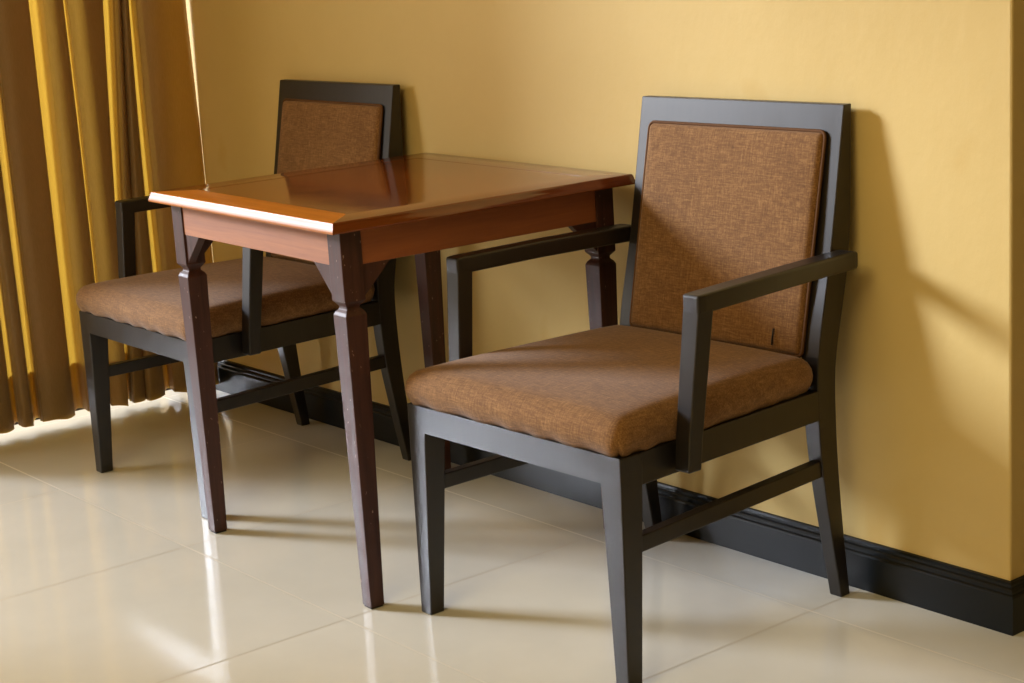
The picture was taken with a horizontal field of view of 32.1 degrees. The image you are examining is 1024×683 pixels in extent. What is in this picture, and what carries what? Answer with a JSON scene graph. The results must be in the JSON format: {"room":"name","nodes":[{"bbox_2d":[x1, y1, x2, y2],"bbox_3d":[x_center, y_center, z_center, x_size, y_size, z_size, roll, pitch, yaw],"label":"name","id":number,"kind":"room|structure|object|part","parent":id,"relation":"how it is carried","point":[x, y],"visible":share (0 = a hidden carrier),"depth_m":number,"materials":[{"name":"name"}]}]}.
{"room":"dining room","nodes":[
{"label":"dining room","id":0,"kind":"room"},
{"bbox_2d":[0,389,1023,682],"bbox_3d":[0.905,1.094,0.681,7.400,0.120,9.400,-13,16,-37],"label":"floor","id":1,"kind":"structure","parent":0,"point":[118,575],"depth_m":3.42,"materials":[{"name":"beige tile"}]},
{"bbox_2d":[76,79,410,518],"bbox_3d":[-0.630,-0.136,4.205,0.623,0.893,0.647,-13,16,-37],"label":"armchair","id":2,"kind":"object","parent":1,"relation":"on","point":[258,303],"visible":0.64,"depth_m":4.15,"materials":[{"name":"brown fabric"}]},
{"bbox_3d":[-0.991,0.120,4.289,0.053,0.400,0.050,-13,16,-37],"label":"leg","id":3,"kind":"part","parent":2,"relation":"part of","materials":[{"name":"brown wood"}]},
{"bbox_3d":[-0.938,-0.187,4.337,0.057,0.266,0.046,-13,16,-37],"label":"arm post","id":4,"kind":"part","parent":2,"relation":"part of","materials":[{"name":"brown wood"}]},
{"bbox_3d":[-0.851,-0.014,4.048,0.026,0.049,0.462,-13,16,-37],"label":"rail","id":5,"kind":"part","parent":2,"relation":"part of","materials":[{"name":"brown wood"}]},
{"bbox_3d":[-0.778,-0.362,4.423,0.432,0.035,0.041,-12,15,-32],"label":"armrest","id":6,"kind":"part","parent":2,"relation":"part of","materials":[{"name":"brown wood"}]},
{"bbox_3d":[-0.674,0.190,3.897,0.053,0.400,0.050,-13,16,-37],"label":"leg","id":7,"kind":"part","parent":2,"relation":"part of","materials":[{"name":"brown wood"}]},
{"bbox_2d":[76,256,374,340],"bbox_3d":[-0.670,-0.118,4.176,0.520,0.074,0.571,-13,16,-37],"label":"seat cushion","id":8,"kind":"object","parent":2,"relation":"on","point":[295,294],"depth_m":4.03,"materials":[{"name":"brown fabric"}]},
{"bbox_3d":[-0.564,-0.104,3.874,0.057,0.266,0.046,-13,16,-37],"label":"arm post","id":9,"kind":"part","parent":2,"relation":"part of","materials":[{"name":"brown wood"}]},
{"bbox_3d":[-0.572,-0.176,4.544,0.105,0.814,0.047,-13,16,-37],"label":"leg","id":10,"kind":"part","parent":2,"relation":"part of","materials":[{"name":"brown wood"}]},
{"bbox_3d":[-0.485,-0.025,4.014,0.465,0.054,0.024,-14,17,-40],"label":"rail","id":11,"kind":"part","parent":2,"relation":"part of","materials":[{"name":"brown wood"}]},
{"bbox_2d":[271,101,381,264],"bbox_3d":[-0.455,-0.378,4.304,0.090,0.389,0.433,-13,16,-37],"label":"cushion","id":12,"kind":"object","parent":2,"relation":"on","point":[312,134],"depth_m":4.28,"materials":[{"name":"brown fabric"}]},
{"bbox_3d":[-0.424,-0.586,4.291,0.034,0.079,0.501,-13,16,-37],"label":"rail","id":13,"kind":"part","parent":2,"relation":"part of","materials":[{"name":"brown wood"}]},
{"bbox_3d":[-0.285,-0.113,4.189,0.105,0.814,0.047,-13,16,-37],"label":"leg","id":14,"kind":"part","parent":2,"relation":"part of","materials":[{"name":"brown wood"}]},
{"bbox_2d":[148,152,634,608],"bbox_3d":[-0.233,0.040,3.672,0.701,0.740,0.733,-13,16,-35],"label":"side table","id":15,"kind":"object","parent":1,"relation":"on","point":[349,220],"visible":0.92,"depth_m":3.44,"materials":[{"name":"orange wood"}]},
{"bbox_3d":[-0.654,0.057,3.749,0.044,0.716,0.044,-13,16,-35],"label":"leg","id":16,"kind":"part","parent":15,"relation":"part of","materials":[{"name":"red wood"}]},
{"bbox_3d":[-0.281,0.145,3.259,0.044,0.716,0.044,-13,16,-35],"label":"leg","id":17,"kind":"part","parent":15,"relation":"part of","materials":[{"name":"red wood"}]},
{"bbox_3d":[-0.254,-0.309,3.592,0.544,0.022,0.576,-13,16,-35],"label":"panel","id":18,"kind":"part","parent":15,"relation":"part of","materials":[{"name":"orange wood"}]},
{"bbox_3d":[-0.184,-0.049,4.088,0.044,0.716,0.044,-13,16,-35],"label":"leg","id":19,"kind":"part","parent":15,"relation":"part of","materials":[{"name":"red wood"}]},
{"bbox_3d":[0.189,0.040,3.599,0.044,0.716,0.044,-13,16,-35],"label":"leg","id":20,"kind":"part","parent":15,"relation":"part of","materials":[{"name":"red wood"}]},
{"bbox_2d":[405,95,857,682],"bbox_3d":[0.217,0.047,3.178,0.623,0.893,0.647,-14,16,-38],"label":"armchair","id":21,"kind":"object","parent":1,"relation":"on","point":[739,258],"visible":1,"depth_m":3.13,"materials":[{"name":"brown fabric"}]},
{"bbox_3d":[-0.144,0.305,3.252,0.053,0.400,0.050,-14,16,-38],"label":"leg","id":22,"kind":"part","parent":21,"relation":"part of","materials":[{"name":"brown wood"}]},
{"bbox_3d":[-0.095,-0.002,3.301,0.057,0.266,0.046,-14,16,-38],"label":"arm post","id":23,"kind":"part","parent":21,"relation":"part of","materials":[{"name":"brown wood"}]},
{"bbox_3d":[0.001,0.170,3.015,0.026,0.049,0.462,-14,16,-38],"label":"rail","id":24,"kind":"part","parent":21,"relation":"part of","materials":[{"name":"brown wood"}]},
{"bbox_3d":[0.062,-0.178,3.392,0.432,0.035,0.041,-12,15,-34],"label":"armrest","id":25,"kind":"part","parent":21,"relation":"part of","materials":[{"name":"brown wood"}]},
{"bbox_2d":[405,325,812,456],"bbox_3d":[0.178,0.065,3.148,0.520,0.074,0.571,-14,16,-38],"label":"seat cushion","id":26,"kind":"object","parent":21,"relation":"on","point":[609,391],"depth_m":3.03,"materials":[{"name":"brown fabric"}]},
{"bbox_3d":[0.183,0.372,2.868,0.053,0.400,0.050,-14,16,-38],"label":"leg","id":27,"kind":"part","parent":21,"relation":"part of","materials":[{"name":"brown wood"}]},
{"bbox_3d":[0.266,0.007,3.518,0.105,0.814,0.047,-14,16,-38],"label":"leg","id":28,"kind":"part","parent":21,"relation":"part of","materials":[{"name":"brown wood"}]},
{"bbox_3d":[0.292,0.077,2.849,0.057,0.266,0.046,-14,16,-38],"label":"arm post","id":29,"kind":"part","parent":21,"relation":"part of","materials":[{"name":"brown wood"}]},
{"bbox_2d":[631,123,822,354],"bbox_3d":[0.388,-0.197,3.281,0.090,0.389,0.433,-14,16,-38],"label":"cushion","id":30,"kind":"object","parent":21,"relation":"on","point":[719,203],"depth_m":3.25,"materials":[{"name":"brown fabric"}]},
{"bbox_3d":[0.368,0.156,2.991,0.465,0.054,0.024,-15,17,-41],"label":"rail","id":31,"kind":"part","parent":21,"relation":"part of","materials":[{"name":"brown wood"}]},
{"bbox_3d":[0.418,-0.405,3.270,0.034,0.079,0.501,-14,16,-38],"label":"rail","id":32,"kind":"part","parent":21,"relation":"part of","materials":[{"name":"brown wood"}]},
{"bbox_3d":[0.436,-0.101,2.953,0.432,0.035,0.041,-16,17,-43],"label":"armrest","id":33,"kind":"part","parent":21,"relation":"part of","materials":[{"name":"brown wood"}]},
{"bbox_3d":[0.562,0.068,3.171,0.105,0.814,0.047,-14,16,-38],"label":"leg","id":34,"kind":"part","parent":21,"relation":"part of","materials":[{"name":"brown wood"}]},
{"bbox_2d":[186,0,1023,580],"bbox_3d":[0.673,-1.344,4.524,2.192,2.950,2.980,-13,16,-37],"label":"wall","id":35,"kind":"structure","parent":0,"point":[929,370],"depth_m":3.24,"materials":[{"name":"yellow paint"}]},
{"bbox_2d":[216,360,1023,635],"bbox_3d":[0.820,0.064,4.753,2.210,0.090,2.798,-13,16,-37],"label":"baseboard","id":36,"kind":"structure","parent":35,"relation":"attached to","point":[994,603],"depth_m":3.41,"materials":[{"name":"black wood"}]},
{"bbox_3d":[0.661,-1.898,0.079,7.400,0.100,9.600,-13,16,-37],"label":"ceiling","id":37,"kind":"structure","parent":0,"visible":0},
{"bbox_2d":[0,0,218,433],"bbox_3d":[-1.310,-1.217,4.443,1.018,2.927,0.094,-13,16,-37],"label":"curtain","id":38,"kind":"object","parent":37,"relation":"hanging from","point":[98,101],"visible":0.83,"depth_m":4.71,"materials":[{"name":"gold fabric"}]}
]}

